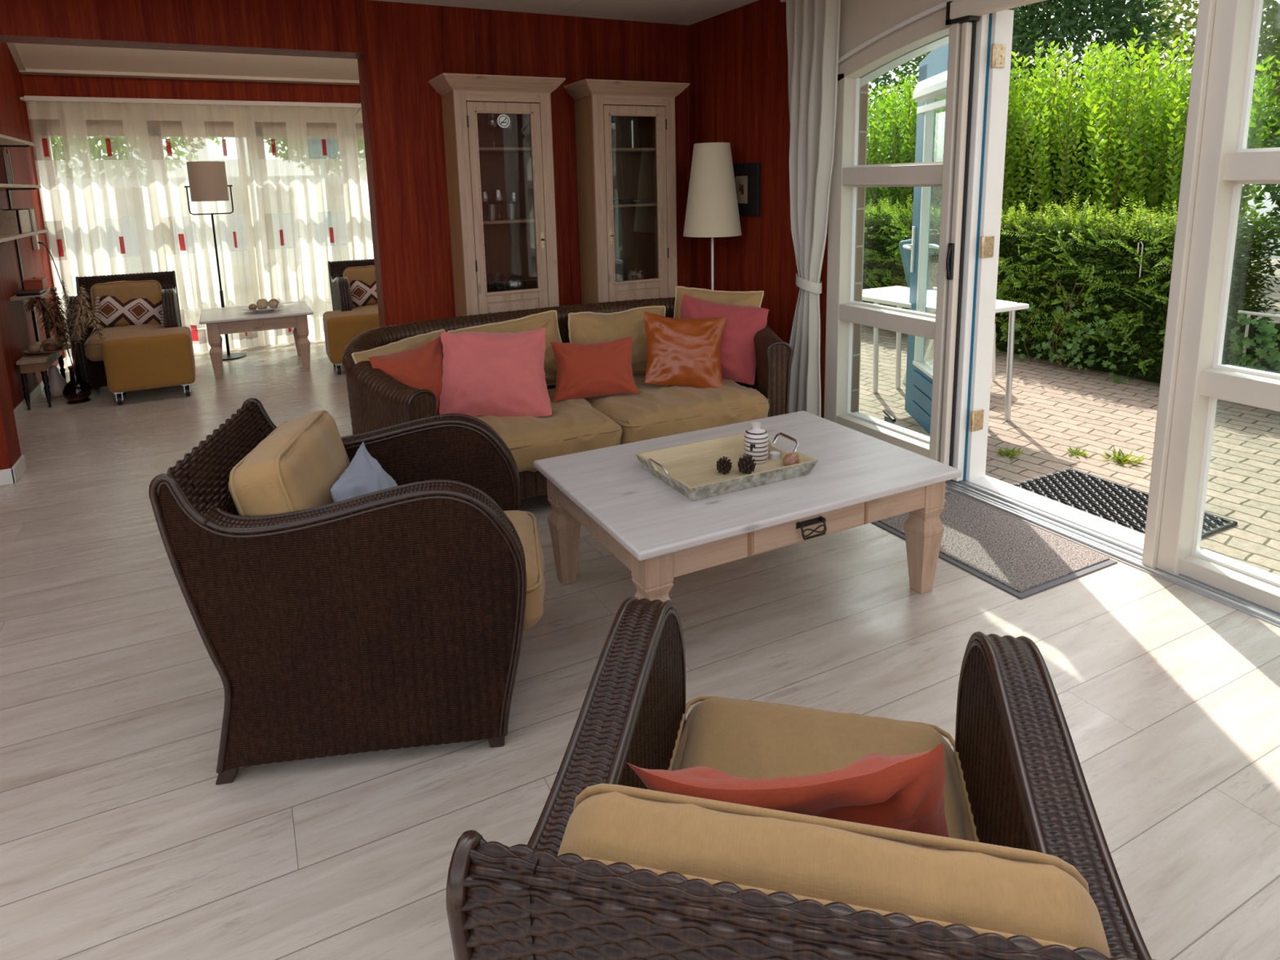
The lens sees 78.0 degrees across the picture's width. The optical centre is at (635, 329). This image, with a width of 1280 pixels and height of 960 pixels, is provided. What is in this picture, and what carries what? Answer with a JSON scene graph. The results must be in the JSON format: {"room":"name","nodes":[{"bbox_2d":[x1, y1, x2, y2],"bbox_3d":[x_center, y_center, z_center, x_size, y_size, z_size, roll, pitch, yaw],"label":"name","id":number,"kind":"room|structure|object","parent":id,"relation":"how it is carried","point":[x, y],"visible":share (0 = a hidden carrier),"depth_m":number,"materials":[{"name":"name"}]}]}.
{"room":"living room","nodes":[
{"label":"living room","id":0,"kind":"room"},
{"bbox_2d":[0,42,66,409],"bbox_3d":[-4.597,-1.613,5.411,0.150,4.400,3.530,-7,12,-26],"label":"wall","id":1,"kind":"structure","parent":0,"point":[16,326],"depth_m":6.16,"materials":[{"name":"red wood"}]},
{"bbox_2d":[0,133,34,146],"bbox_3d":[-4.253,-1.260,5.200,0.198,0.034,1.680,-7,12,-26],"label":"wall shelf","id":2,"kind":"object","parent":1,"relation":"attached to","point":[5,140],"visible":0.98,"depth_m":5.64,"materials":[{"name":"grey wood"}]},
{"bbox_2d":[0,183,40,190],"bbox_3d":[-4.246,-0.950,5.258,0.198,0.034,1.680,-7,12,-26],"label":"wall shelf","id":3,"kind":"object","parent":1,"relation":"attached to","point":[11,186],"visible":1,"depth_m":5.61,"materials":[{"name":"grey wood"}]},
{"bbox_2d":[0,150,9,183],"bbox_3d":[-4.214,-1.065,5.175,0.150,0.220,0.035,-7,12,-26],"label":"book","id":4,"kind":"object","parent":3,"relation":"on","point":[4,179],"visible":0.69,"depth_m":5.19,"materials":[{"name":"red paper"}]},
{"bbox_2d":[0,229,48,243],"bbox_3d":[-4.239,-0.621,5.319,0.198,0.034,1.680,-7,12,-26],"label":"wall shelf","id":5,"kind":"object","parent":1,"relation":"attached to","point":[3,237],"visible":0.64,"depth_m":5.31,"materials":[{"name":"grey wood"}]},
{"bbox_2d":[0,208,38,234],"bbox_3d":[-4.410,-0.773,5.614,0.167,0.165,0.540,-7,12,-26],"label":"book","id":6,"kind":"object","parent":5,"relation":"on","point":[12,221],"visible":1,"depth_m":5.42,"materials":[{"name":"grey paper"}]},
{"bbox_2d":[13,356,66,419],"bbox_3d":[-4.430,0.524,5.756,0.014,0.065,3.330,-7,12,-26],"label":"baseboard","id":7,"kind":"structure","parent":1,"relation":"attached to","point":[19,410],"depth_m":5.87,"materials":[{"name":"white paint"}]},
{"bbox_2d":[14,43,359,79],"bbox_3d":[-2.517,-3.062,6.198,4.850,2.024,3.600,-7,12,-26],"label":"ceiling","id":8,"kind":"structure","parent":0,"point":[45,56],"depth_m":7.08,"materials":[{"name":"paint"}]},
{"bbox_2d":[21,74,363,356],"bbox_3d":[-3.266,-1.271,8.059,4.500,2.700,0.200,-7,12,-26],"label":"wall","id":9,"kind":"structure","parent":0,"point":[34,85],"depth_m":7.29,"materials":[{"name":"red paint"}]},
{"bbox_2d":[35,124,167,350],"bbox_3d":[-4.840,-0.851,7.304,0.860,2.020,0.080,-7,12,-26],"label":"window","id":10,"kind":"structure","parent":9,"relation":"in","point":[44,131],"depth_m":7.09,"materials":[{"name":"beige paint"}]},
{"bbox_2d":[6,42,359,85],"bbox_3d":[-2.522,-3.034,6.160,4.500,1.766,3.270,-7,12,-26],"label":"trim","id":11,"kind":"structure","parent":9,"relation":"attached to","point":[12,47],"depth_m":7.17,"materials":[{"name":"beige paint"}]},
{"bbox_2d":[23,95,361,107],"bbox_3d":[-3.110,-2.158,7.586,4.460,0.040,0.080,-7,12,-26],"label":"rail","id":12,"kind":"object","parent":9,"relation":"attached to","point":[27,98],"depth_m":7.08,"materials":[{"name":"white paint"}]},
{"bbox_2d":[25,101,258,365],"bbox_3d":[-4.356,-0.876,7.161,1.620,2.270,0.105,-7,12,-26],"label":"sheer curtain","id":13,"kind":"object","parent":12,"relation":"hanging from","point":[78,188],"visible":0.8,"depth_m":7.06,"materials":[{"name":"fabric"}]},
{"bbox_2d":[231,105,373,346],"bbox_3d":[-3.013,-1.030,7.827,1.535,2.270,0.104,-7,12,-26],"label":"sheer curtain","id":14,"kind":"object","parent":12,"relation":"hanging from","point":[300,185],"visible":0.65,"depth_m":7.69,"materials":[{"name":"fabric"}]},
{"bbox_2d":[151,125,257,338],"bbox_3d":[-4.075,-0.939,7.686,0.860,2.020,0.080,-7,12,-26],"label":"window","id":15,"kind":"structure","parent":9,"relation":"in","point":[158,132],"depth_m":7.47,"materials":[{"name":"beige paint"}]},
{"bbox_2d":[255,126,337,331],"bbox_3d":[-3.309,-1.028,8.067,0.860,2.020,0.080,-7,12,-26],"label":"window","id":16,"kind":"structure","parent":9,"relation":"in","point":[261,132],"depth_m":7.84,"materials":[{"name":"beige paint"}]},
{"bbox_2d":[0,0,691,469],"bbox_3d":[-2.430,-0.664,4.551,6.250,2.750,0.240,-7,12,-26],"label":"wall","id":17,"kind":"structure","parent":0,"point":[397,47],"depth_m":4.89,"materials":[{"name":"red wood"}]},
{"bbox_2d":[0,454,26,485],"bbox_3d":[-2.397,0.647,4.789,6.250,0.085,0.254,-7,12,-26],"label":"baseboard","id":18,"kind":"structure","parent":17,"relation":"attached to","point":[7,476],"depth_m":4.20,"materials":[{"name":"white paint"}]},
{"bbox_2d":[373,0,758,25],"bbox_3d":[-1.595,-1.633,2.878,6.450,0.050,3.400,-7,12,-26],"label":"ceiling","id":19,"kind":"structure","parent":0,"point":[683,12],"depth_m":4.97,"materials":[{"name":"paint"}]},
{"bbox_2d":[0,339,1279,959],"bbox_3d":[-1.112,1.133,2.413,6.330,0.060,12.900,-7,12,-26],"label":"floor","id":20,"kind":"structure","parent":0,"point":[119,838],"depth_m":2.27,"materials":[{"name":"laminate"}]},
{"bbox_2d":[9,287,66,409],"bbox_3d":[-4.433,0.124,5.895,0.185,0.800,0.700,-7,12,-26],"label":"side table","id":21,"kind":"object","parent":20,"relation":"on","point":[28,362],"visible":0.81,"depth_m":5.67,"materials":[{"name":"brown wood"}]},
{"bbox_2d":[22,276,48,290],"bbox_3d":[-4.536,-0.349,5.976,0.126,0.105,0.186,-7,12,-26],"label":"storage box","id":22,"kind":"object","parent":21,"relation":"on","point":[32,283],"visible":0.88,"depth_m":5.91,"materials":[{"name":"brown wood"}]},
{"bbox_2d":[43,365,67,397],"bbox_3d":[-4.412,0.387,6.009,0.160,0.240,0.160,-7,12,-26],"label":"vase","id":23,"kind":"object","parent":20,"relation":"on","point":[57,383],"visible":0.8,"depth_m":5.97,"materials":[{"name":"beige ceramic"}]},
{"bbox_2d":[62,364,92,403],"bbox_3d":[-4.124,0.399,5.830,0.184,0.270,0.184,-7,12,-26],"label":"vase","id":24,"kind":"object","parent":20,"relation":"on","point":[77,390],"visible":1,"depth_m":5.79,"materials":[{"name":"brown glass"}]},
{"bbox_2d":[24,296,74,366],"bbox_3d":[-4.205,0.125,5.711,0.276,0.755,0.220,-7,12,-26],"label":"dried grass","id":25,"kind":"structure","parent":24,"relation":"in","point":[55,324],"depth_m":5.65,"materials":[{"name":"plant"}]},
{"bbox_2d":[45,286,72,367],"bbox_3d":[-4.181,0.090,5.774,0.185,0.820,0.185,-7,12,-26],"label":"dried grass","id":26,"kind":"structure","parent":24,"relation":"in","point":[55,299],"depth_m":5.71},
{"bbox_2d":[60,280,74,366],"bbox_3d":[-4.127,0.059,5.795,0.092,0.850,0.096,-7,12,-26],"label":"dried grass","id":27,"kind":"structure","parent":24,"relation":"in","point":[63,282],"depth_m":5.76,"materials":[{"name":"brown plant"}]},
{"bbox_2d":[68,284,93,365],"bbox_3d":[-4.040,0.078,5.793,0.192,0.810,0.170,-7,12,-26],"label":"dried grass","id":28,"kind":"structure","parent":24,"relation":"in","point":[81,294],"depth_m":5.74,"materials":[{"name":"plant"}]},
{"bbox_2d":[69,308,103,366],"bbox_3d":[-4.012,0.155,5.809,0.237,0.631,0.156,-7,12,-26],"label":"dried grass","id":29,"kind":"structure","parent":24,"relation":"in","point":[91,318],"depth_m":5.76,"materials":[{"name":"plant"}]},
{"bbox_2d":[66,270,182,391],"bbox_3d":[-4.063,0.006,6.351,0.708,0.850,0.932,-7,12,-28],"label":"rattan armchair","id":30,"kind":"object","parent":20,"relation":"on","point":[88,354],"visible":0.42,"depth_m":6.14,"materials":[{"name":"wicker"}]},
{"bbox_2d":[83,323,164,361],"bbox_3d":[-4.015,0.081,6.281,0.557,0.207,0.742,-7,12,-28],"label":"seat cushion","id":31,"kind":"object","parent":30,"relation":"on","point":[92,344],"depth_m":5.99,"materials":[{"name":"yellow fabric"}]},
{"bbox_2d":[89,280,164,327],"bbox_3d":[-4.178,-0.219,6.508,0.499,0.372,0.209,-7,12,-27],"label":"cushion","id":32,"kind":"object","parent":30,"relation":"on","point":[145,288],"visible":0.51,"depth_m":6.46,"materials":[{"name":"yellow fabric"}]},
{"bbox_2d":[93,294,164,326],"bbox_3d":[-4.082,-0.153,6.389,0.513,0.294,0.151,-6,12,-25],"label":"patterned pillow","id":33,"kind":"object","parent":30,"relation":"on","point":[116,311],"visible":0.9,"depth_m":6.35,"materials":[{"name":"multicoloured fabric"}]},
{"bbox_2d":[102,326,195,404],"bbox_3d":[-3.629,0.258,5.930,0.559,0.488,0.430,-7,12,-27],"label":"ottoman","id":34,"kind":"object","parent":20,"relation":"on","point":[150,358],"visible":1,"depth_m":5.75,"materials":[{"name":"fabric"}]},
{"bbox_2d":[184,160,246,360],"bbox_3d":[-3.777,-0.615,7.144,0.304,1.768,0.304,2,11,18],"label":"floor lamp","id":35,"kind":"object","parent":20,"relation":"on","point":[207,180],"visible":0.91,"depth_m":6.92,"materials":[{"name":"fabric"}]},
{"bbox_2d":[199,301,313,379],"bbox_3d":[-3.269,0.075,6.867,0.850,0.490,0.800,-7,12,-26],"label":"side table","id":36,"kind":"object","parent":20,"relation":"on","point":[225,320],"visible":1,"depth_m":6.59,"materials":[{"name":"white wood"}]},
{"bbox_2d":[148,397,545,784],"bbox_3d":[-0.741,0.674,2.349,0.932,0.850,0.708,-3,11,-9],"label":"rattan armchair","id":37,"kind":"object","parent":20,"relation":"on","point":[397,617],"visible":0.92,"depth_m":2.03,"materials":[{"name":"wicker"}]},
{"bbox_2d":[228,409,350,516],"bbox_3d":[-0.957,0.480,2.281,0.249,0.408,0.525,-3,11,-7],"label":"cushion","id":38,"kind":"object","parent":37,"relation":"on","point":[296,467],"visible":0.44,"depth_m":2.11,"materials":[{"name":"yellow fabric"}]},
{"bbox_2d":[330,441,397,502],"bbox_3d":[-0.768,0.508,2.339,0.195,0.260,0.434,-2,11,-5],"label":"throw pillow","id":39,"kind":"object","parent":37,"relation":"on","point":[364,474],"visible":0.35,"depth_m":2.30,"materials":[{"name":"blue fabric"}]},
{"bbox_2d":[503,510,545,630],"bbox_3d":[-0.646,0.730,2.377,0.742,0.207,0.557,-3,11,-9],"label":"seat cushion","id":40,"kind":"object","parent":37,"relation":"on","point":[526,526],"depth_m":2.30,"materials":[{"name":"yellow fabric"}]},
{"bbox_2d":[323,306,379,374],"bbox_3d":[-2.306,0.080,6.728,0.608,0.488,0.450,-6,12,-25],"label":"ottoman","id":41,"kind":"object","parent":20,"relation":"on","point":[340,327],"visible":0.48,"depth_m":6.46,"materials":[{"name":"fabric"}]},
{"bbox_2d":[328,258,377,311],"bbox_3d":[-2.348,-0.192,7.206,0.708,0.850,0.932,-6,12,-25],"label":"rattan armchair","id":42,"kind":"object","parent":20,"relation":"on","point":[340,288],"visible":0.2,"depth_m":7.17,"materials":[{"name":"wicker"}]},
{"bbox_2d":[342,265,375,304],"bbox_3d":[-2.451,-0.417,7.370,0.508,0.370,0.208,-6,12,-24],"label":"cushion","id":43,"kind":"object","parent":42,"relation":"on","point":[361,273],"visible":0.27,"depth_m":7.27,"materials":[{"name":"yellow fabric"}]},
{"bbox_2d":[348,280,377,306],"bbox_3d":[-2.381,-0.349,7.237,0.493,0.245,0.150,-6,12,-25],"label":"patterned pillow","id":44,"kind":"object","parent":42,"relation":"on","point":[363,293],"visible":0.48,"depth_m":7.15,"materials":[{"name":"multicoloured fabric"}]},
{"bbox_2d":[428,72,565,316],"bbox_3d":[-0.825,-0.482,5.043,0.753,2.142,0.373,-7,12,-26],"label":"display cabinet","id":45,"kind":"object","parent":20,"relation":"on","point":[520,164],"visible":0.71,"depth_m":4.96,"materials":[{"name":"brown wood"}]},
{"bbox_2d":[479,146,531,151],"bbox_3d":[-0.864,-1.132,4.970,0.565,0.018,0.242,-7,12,-26],"label":"shelf","id":46,"kind":"object","parent":45,"relation":"attached to","point":[481,148],"depth_m":4.89,"materials":[{"name":"brown wood"}]},
{"bbox_2d":[483,217,534,224],"bbox_3d":[-0.854,-0.694,5.052,0.565,0.018,0.242,-7,12,-26],"label":"shelf","id":47,"kind":"object","parent":45,"relation":"attached to","point":[512,220],"depth_m":5.02,"materials":[{"name":"brown wood"}]},
{"bbox_2d":[342,297,792,499],"bbox_3d":[-0.285,0.352,4.083,2.275,0.829,1.088,-7,12,-26],"label":"sofa","id":48,"kind":"object","parent":20,"relation":"on","point":[377,400],"visible":0.43,"depth_m":3.78,"materials":[{"name":"brown wicker"}]},
{"bbox_2d":[351,328,445,364],"bbox_3d":[-1.081,0.227,3.766,0.241,0.368,0.590,4,12,27],"label":"cushion","id":49,"kind":"object","parent":48,"relation":"on","point":[406,344],"visible":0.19,"depth_m":3.71,"materials":[{"name":"yellow fabric"}]},
{"bbox_2d":[368,336,443,415],"bbox_3d":[-1.010,0.245,3.647,0.195,0.366,0.428,6,13,35],"label":"throw pillow","id":50,"kind":"object","parent":48,"relation":"on","point":[420,367],"visible":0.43,"depth_m":3.61,"materials":[{"name":"orange fabric"}]},
{"bbox_2d":[439,328,551,417],"bbox_3d":[-0.657,0.206,3.723,0.514,0.388,0.260,-2,11,-5],"label":"throw pillow","id":51,"kind":"object","parent":48,"relation":"on","point":[495,374],"visible":0.98,"depth_m":3.65,"materials":[{"name":"pink fabric"}]},
{"bbox_2d":[447,310,562,386],"bbox_3d":[-0.643,0.134,4.098,0.647,0.415,0.198,-7,12,-29],"label":"cushion","id":52,"kind":"object","parent":48,"relation":"on","point":[548,320],"visible":0.3,"depth_m":4.14,"materials":[{"name":"yellow fabric"}]},
{"bbox_2d":[472,387,622,471],"bbox_3d":[-0.615,0.480,3.836,0.896,0.248,0.861,-7,12,-26],"label":"seat cushion","id":53,"kind":"object","parent":48,"relation":"on","point":[575,425],"depth_m":3.58,"materials":[{"name":"yellow fabric"}]},
{"bbox_2d":[550,336,639,401],"bbox_3d":[-0.216,0.191,4.001,0.439,0.278,0.204,-4,11,-13],"label":"throw pillow","id":54,"kind":"object","parent":48,"relation":"on","point":[586,370],"visible":1,"depth_m":3.95,"materials":[{"name":"orange fabric"}]},
{"bbox_2d":[568,305,666,377],"bbox_3d":[-0.083,0.080,4.388,0.596,0.392,0.227,-6,11,-24],"label":"cushion","id":55,"kind":"object","parent":48,"relation":"on","point":[584,327],"visible":0.48,"depth_m":4.32,"materials":[{"name":"yellow fabric"}]},
{"bbox_2d":[583,374,769,444],"bbox_3d":[0.156,0.395,4.211,0.894,0.242,0.871,-7,12,-26],"label":"seat cushion","id":56,"kind":"object","parent":48,"relation":"on","point":[657,411],"depth_m":3.90,"materials":[{"name":"yellow fabric"}]},
{"bbox_2d":[644,311,725,387],"bbox_3d":[0.262,0.105,4.169,0.462,0.412,0.209,-2,11,-6],"label":"throw pillow","id":57,"kind":"object","parent":48,"relation":"on","point":[682,352],"visible":1,"depth_m":4.12,"materials":[{"name":"fabric"}]},
{"bbox_2d":[673,285,764,318],"bbox_3d":[0.463,-0.011,4.518,0.528,0.470,0.232,1,11,12],"label":"cushion","id":58,"kind":"object","parent":48,"relation":"on","point":[754,299],"visible":0.2,"depth_m":4.50,"materials":[{"name":"yellow fabric"}]},
{"bbox_2d":[680,293,768,385],"bbox_3d":[0.467,0.047,4.356,0.532,0.471,0.241,0,11,8],"label":"throw pillow","id":59,"kind":"object","parent":48,"relation":"on","point":[737,348],"visible":0.56,"depth_m":4.29,"materials":[{"name":"fabric"}]},
{"bbox_2d":[563,79,689,304],"bbox_3d":[-0.034,-0.574,5.438,0.751,2.142,0.373,-7,12,-26],"label":"display cabinet","id":60,"kind":"object","parent":20,"relation":"on","point":[644,235],"visible":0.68,"depth_m":5.33,"materials":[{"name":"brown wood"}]},
{"bbox_2d":[614,258,626,281],"bbox_3d":[-0.114,-0.409,5.536,0.110,0.169,0.041,-8,12,-32],"label":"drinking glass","id":61,"kind":"object","parent":60,"relation":"on","point":[620,264],"visible":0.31,"depth_m":5.54,"materials":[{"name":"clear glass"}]},
{"bbox_2d":[613,198,649,204],"bbox_3d":[-0.031,-0.880,5.424,0.220,0.030,0.166,-7,12,-26],"label":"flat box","id":62,"kind":"object","parent":60,"relation":"on","point":[639,201],"visible":0.82,"depth_m":5.36,"materials":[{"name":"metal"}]},
{"bbox_2d":[611,147,655,152],"bbox_3d":[-0.072,-1.220,5.365,0.563,0.018,0.242,-7,12,-26],"label":"shelf","id":63,"kind":"object","parent":60,"relation":"attached to","point":[613,149],"depth_m":5.30,"materials":[{"name":"brown wood"}]},
{"bbox_2d":[613,202,657,207],"bbox_3d":[-0.064,-0.857,5.433,0.563,0.018,0.242,-7,12,-26],"label":"shelf","id":64,"kind":"object","parent":60,"relation":"attached to","point":[651,204],"depth_m":5.35,"materials":[{"name":"brown wood"}]},
{"bbox_2d":[683,142,742,290],"bbox_3d":[0.511,-0.342,5.232,0.384,1.738,0.384,-7,12,-26],"label":"floor lamp","id":65,"kind":"object","parent":20,"relation":"on","point":[712,211],"visible":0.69,"depth_m":5.00,"materials":[{"name":"fabric"}]},
{"bbox_2d":[533,410,961,601],"bbox_3d":[0.390,0.729,2.940,1.290,0.475,0.878,-7,12,-26],"label":"coffee table","id":66,"kind":"object","parent":20,"relation":"on","point":[660,535],"visible":0.91,"depth_m":2.69,"materials":[{"name":"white wood"}]},
{"bbox_2d":[635,432,818,501],"bbox_3d":[0.321,0.466,2.826,0.563,0.087,0.388,-7,12,-26],"label":"serving tray","id":67,"kind":"object","parent":66,"relation":"on","point":[690,469],"visible":0.85,"depth_m":2.82,"materials":[{"name":"brown wood"}]},
{"bbox_2d":[716,456,732,475],"bbox_3d":[0.312,0.476,2.776,0.055,0.062,0.055,0,11,7],"label":"pine cone","id":68,"kind":"object","parent":67,"relation":"on","point":[723,464],"visible":1,"depth_m":2.76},
{"bbox_2d":[737,453,755,474],"bbox_3d":[0.391,0.471,2.772,0.063,0.072,0.064,5,13,32],"label":"pine cone","id":69,"kind":"object","parent":67,"relation":"on","point":[745,464],"visible":0.99,"depth_m":2.76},
{"bbox_2d":[743,422,768,464],"bbox_3d":[0.442,0.410,2.894,0.088,0.143,0.088,-7,12,-26],"label":"bottle vase","id":70,"kind":"object","parent":67,"relation":"on","point":[756,437],"visible":0.94,"depth_m":2.86,"materials":[{"name":"ceramic"}]},
{"bbox_2d":[446,595,1155,959],"bbox_3d":[0.270,0.862,1.212,0.708,0.850,0.932,1,11,13],"label":"rattan armchair","id":71,"kind":"object","parent":20,"relation":"on","point":[1015,778],"visible":0.73,"depth_m":1.03,"materials":[{"name":"wicker"}]},
{"bbox_2d":[625,742,948,848],"bbox_3d":[0.233,0.694,1.093,0.479,0.385,0.176,2,11,18],"label":"throw pillow","id":72,"kind":"object","parent":71,"relation":"on","point":[904,792],"visible":0.38,"depth_m":1.01,"materials":[{"name":"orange fabric"}]},
{"bbox_2d":[667,696,979,842],"bbox_3d":[0.293,0.906,1.314,0.557,0.207,0.742,1,11,13],"label":"seat cushion","id":73,"kind":"object","parent":71,"relation":"on","point":[753,740],"depth_m":1.49,"materials":[{"name":"yellow fabric"}]},
{"bbox_2d":[557,783,1111,958],"bbox_3d":[0.204,0.730,0.932,0.610,0.342,0.199,1,11,13],"label":"cushion","id":74,"kind":"object","parent":71,"relation":"on","point":[1006,891],"visible":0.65,"depth_m":0.86,"materials":[{"name":"yellow fabric"}]},
{"bbox_2d":[871,492,1117,599],"bbox_3d":[1.446,0.871,3.318,0.560,0.011,0.820,-7,12,-26],"label":"door mat","id":75,"kind":"object","parent":20,"relation":"on","point":[1021,559],"visible":0.71,"depth_m":3.18,"materials":[{"name":"grey carpet"}]},
{"bbox_2d":[184,257,1279,576],"bbox_3d":[-2.715,0.216,7.748,30.000,0.065,32.000,-7,12,-26],"label":"ground","id":76,"kind":"structure","parent":0,"point":[1054,409],"depth_m":4.76,"materials":[{"name":"brick"}]},
{"bbox_2d":[49,136,224,159],"bbox_3d":[-9.935,-3.365,14.233,4.770,4.945,2.336,-6,11,-23],"label":"broad tree","id":77,"kind":"object","parent":76,"relation":"on","point":[117,143],"visible":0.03,"depth_m":14.23,"materials":[{"name":"green plant"}]},
{"bbox_2d":[62,209,373,259],"bbox_3d":[-7.256,-1.608,13.055,15.000,1.785,0.200,-7,12,-26],"label":"wall","id":78,"kind":"structure","parent":76,"relation":"on","point":[111,229],"depth_m":13.14,"materials":[{"name":"paint"}]},
{"bbox_2d":[263,137,365,159],"bbox_3d":[-6.254,-3.973,17.163,3.796,4.906,2.379,-7,12,-26],"label":"broad tree","id":79,"kind":"object","parent":76,"relation":"on","point":[361,146],"visible":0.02,"depth_m":16.59,"materials":[{"name":"green plant"}]},
{"bbox_2d":[307,137,338,245],"bbox_3d":[-3.358,-1.308,8.640,0.320,2.635,0.055,-8,12,-32],"label":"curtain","id":80,"kind":"object","parent":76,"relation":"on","point":[314,144],"visible":0.32,"depth_m":8.53,"materials":[{"name":"fabric"}]},
{"bbox_2d":[866,51,930,151],"bbox_3d":[3.862,-4.239,16.114,3.957,5.356,5.172,-4,11,-16],"label":"tree","id":81,"kind":"object","parent":76,"relation":"on","point":[905,65],"visible":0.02,"depth_m":14.62,"materials":[{"name":"green plant"}]},
{"bbox_2d":[862,285,1029,421],"bbox_3d":[1.917,0.159,5.239,0.570,0.758,1.080,-7,12,-26],"label":"garden table","id":82,"kind":"object","parent":76,"relation":"on","point":[896,295],"visible":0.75,"depth_m":5.13,"materials":[{"name":"white paint"}]},
{"bbox_2d":[898,239,996,383],"bbox_3d":[2.326,-0.131,5.899,0.637,1.075,0.456,7,13,37],"label":"garden chair","id":83,"kind":"object","parent":76,"relation":"on","point":[905,254],"visible":0.27,"depth_m":5.91,"materials":[{"name":"blue"}]},
{"bbox_2d":[995,280,1129,384],"bbox_3d":[3.124,-0.103,6.672,0.158,0.710,2.178,-7,12,-26],"label":"ivy patch","id":84,"kind":"object","parent":76,"relation":"on","point":[1075,347],"visible":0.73,"depth_m":6.15,"materials":[{"name":"green plant"}]},
{"bbox_2d":[862,185,1279,383],"bbox_3d":[2.710,-0.753,8.212,1.113,1.449,6.596,-7,12,-26],"label":"clipped hedge","id":85,"kind":"object","parent":76,"relation":"on","point":[1033,258],"visible":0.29,"depth_m":6.12,"materials":[{"name":"green"}]},
{"bbox_2d":[865,26,1279,306],"bbox_3d":[3.757,-1.612,8.748,2.056,2.874,5.573,-7,12,-26],"label":"shrub","id":86,"kind":"object","parent":76,"relation":"on","point":[1094,157],"visible":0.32,"depth_m":7.37,"materials":[{"name":"green plant"}]},
{"bbox_2d":[1007,0,1178,139],"bbox_3d":[6.239,-3.717,11.476,2.488,5.918,2.568,-9,13,-37],"label":"tree","id":87,"kind":"object","parent":76,"relation":"on","point":[1073,23],"visible":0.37,"depth_m":10.75,"materials":[{"name":"green plant"}]},
{"bbox_2d":[1101,445,1145,466],"bbox_3d":[2.620,0.677,4.267,0.197,0.067,0.224,-7,12,-26],"label":"tuft","id":88,"kind":"object","parent":76,"relation":"on","point":[1121,459],"visible":1,"depth_m":4.24,"materials":[{"name":"green plant"}]},
{"bbox_2d":[1011,467,1237,538],"bbox_3d":[2.221,0.818,3.688,0.550,0.016,0.781,-7,12,-26],"label":"rubber mat","id":89,"kind":"object","parent":76,"relation":"on","point":[1114,502],"visible":0.62,"depth_m":3.77,"materials":[{"name":"black"}]},
{"bbox_2d":[1119,0,1279,199],"bbox_3d":[9.146,-3.643,11.449,2.925,5.652,4.072,-7,12,-26],"label":"tree","id":90,"kind":"object","parent":76,"relation":"on","point":[1267,47],"visible":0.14,"depth_m":11.23,"materials":[{"name":"green plant"}]},
{"bbox_2d":[1226,310,1279,373],"bbox_3d":[5.046,0.495,3.495,0.316,0.631,4.311,-7,12,-26],"label":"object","id":91,"kind":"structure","parent":76,"relation":"on","point":[1258,348],"depth_m":5.19,"materials":[{"name":"green"}]},
{"bbox_2d":[1252,84,1279,268],"bbox_3d":[6.321,-0.721,4.467,1.936,2.724,4.981,-8,12,-31],"label":"leafy shrub","id":92,"kind":"object","parent":76,"relation":"on","point":[1269,187],"visible":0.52,"depth_m":6.29,"materials":[{"name":"green plant"}]},
{"bbox_2d":[688,0,947,417],"bbox_3d":[1.549,-1.428,3.661,0.200,4.400,12.250,-7,12,-26],"label":"wall","id":93,"kind":"structure","parent":0,"point":[739,77],"depth_m":5.03,"materials":[{"name":"red wood"}]},
{"bbox_2d":[733,162,760,216],"bbox_3d":[0.715,-0.920,5.192,0.028,0.340,0.330,-7,12,-26],"label":"framed picture","id":94,"kind":"object","parent":93,"relation":"attached to","point":[747,175],"visible":0.75,"depth_m":5.13,"materials":[{"name":"black wood"}]},
{"bbox_2d":[823,9,949,457],"bbox_3d":[1.393,-0.434,4.189,0.212,2.260,0.875,-7,12,-26],"label":"window","id":95,"kind":"structure","parent":93,"relation":"in","point":[928,34],"depth_m":4.33,"materials":[{"name":"beige paint"}]},
{"bbox_2d":[838,0,957,63],"bbox_3d":[1.696,-1.345,3.134,0.022,0.227,2.725,-7,12,-26],"label":"trim","id":96,"kind":"structure","parent":93,"relation":"attached to","point":[943,5],"depth_m":3.91,"materials":[{"name":"white paint"}]},
{"bbox_2d":[928,0,1279,627],"bbox_3d":[1.947,-0.229,3.045,0.284,2.350,1.800,-7,12,-26],"label":"door","id":97,"kind":"structure","parent":93,"relation":"in","point":[980,38],"depth_m":3.31,"materials":[{"name":"beige paint"}]},
{"bbox_2d":[902,43,948,434],"bbox_3d":[1.711,-0.479,4.341,0.198,2.240,1.130,-1,11,3],"label":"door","id":98,"kind":"structure","parent":97,"relation":"attached to","point":[931,85],"depth_m":4.70,"materials":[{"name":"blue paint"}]},
{"bbox_2d":[1178,0,1279,613],"bbox_3d":[2.257,-0.141,2.525,0.212,2.253,0.780,-7,12,-26],"label":"window","id":99,"kind":"structure","parent":93,"relation":"in","point":[1242,385],"depth_m":2.76,"materials":[{"name":"beige paint"}]},
{"bbox_2d":[850,83,868,412],"bbox_3d":[1.703,-0.534,3.896,0.100,2.650,12.250,-7,12,-26],"label":"wall","id":100,"kind":"structure","parent":0,"point":[864,98],"depth_m":4.69,"materials":[{"name":"paint"}]},
{"bbox_3d":[1.631,-1.657,2.997,0.025,0.090,3.480,-7,12,-26],"label":"trim","id":101,"kind":"structure","parent":0,"visible":0},
{"bbox_2d":[786,0,840,417],"bbox_3d":[0.987,-0.637,4.540,0.137,2.510,0.416,-5,11,-19],"label":"curtain","id":102,"kind":"object","parent":101,"relation":"hanging from","point":[813,26],"visible":0.92,"depth_m":4.46,"materials":[{"name":"beige fabric"}]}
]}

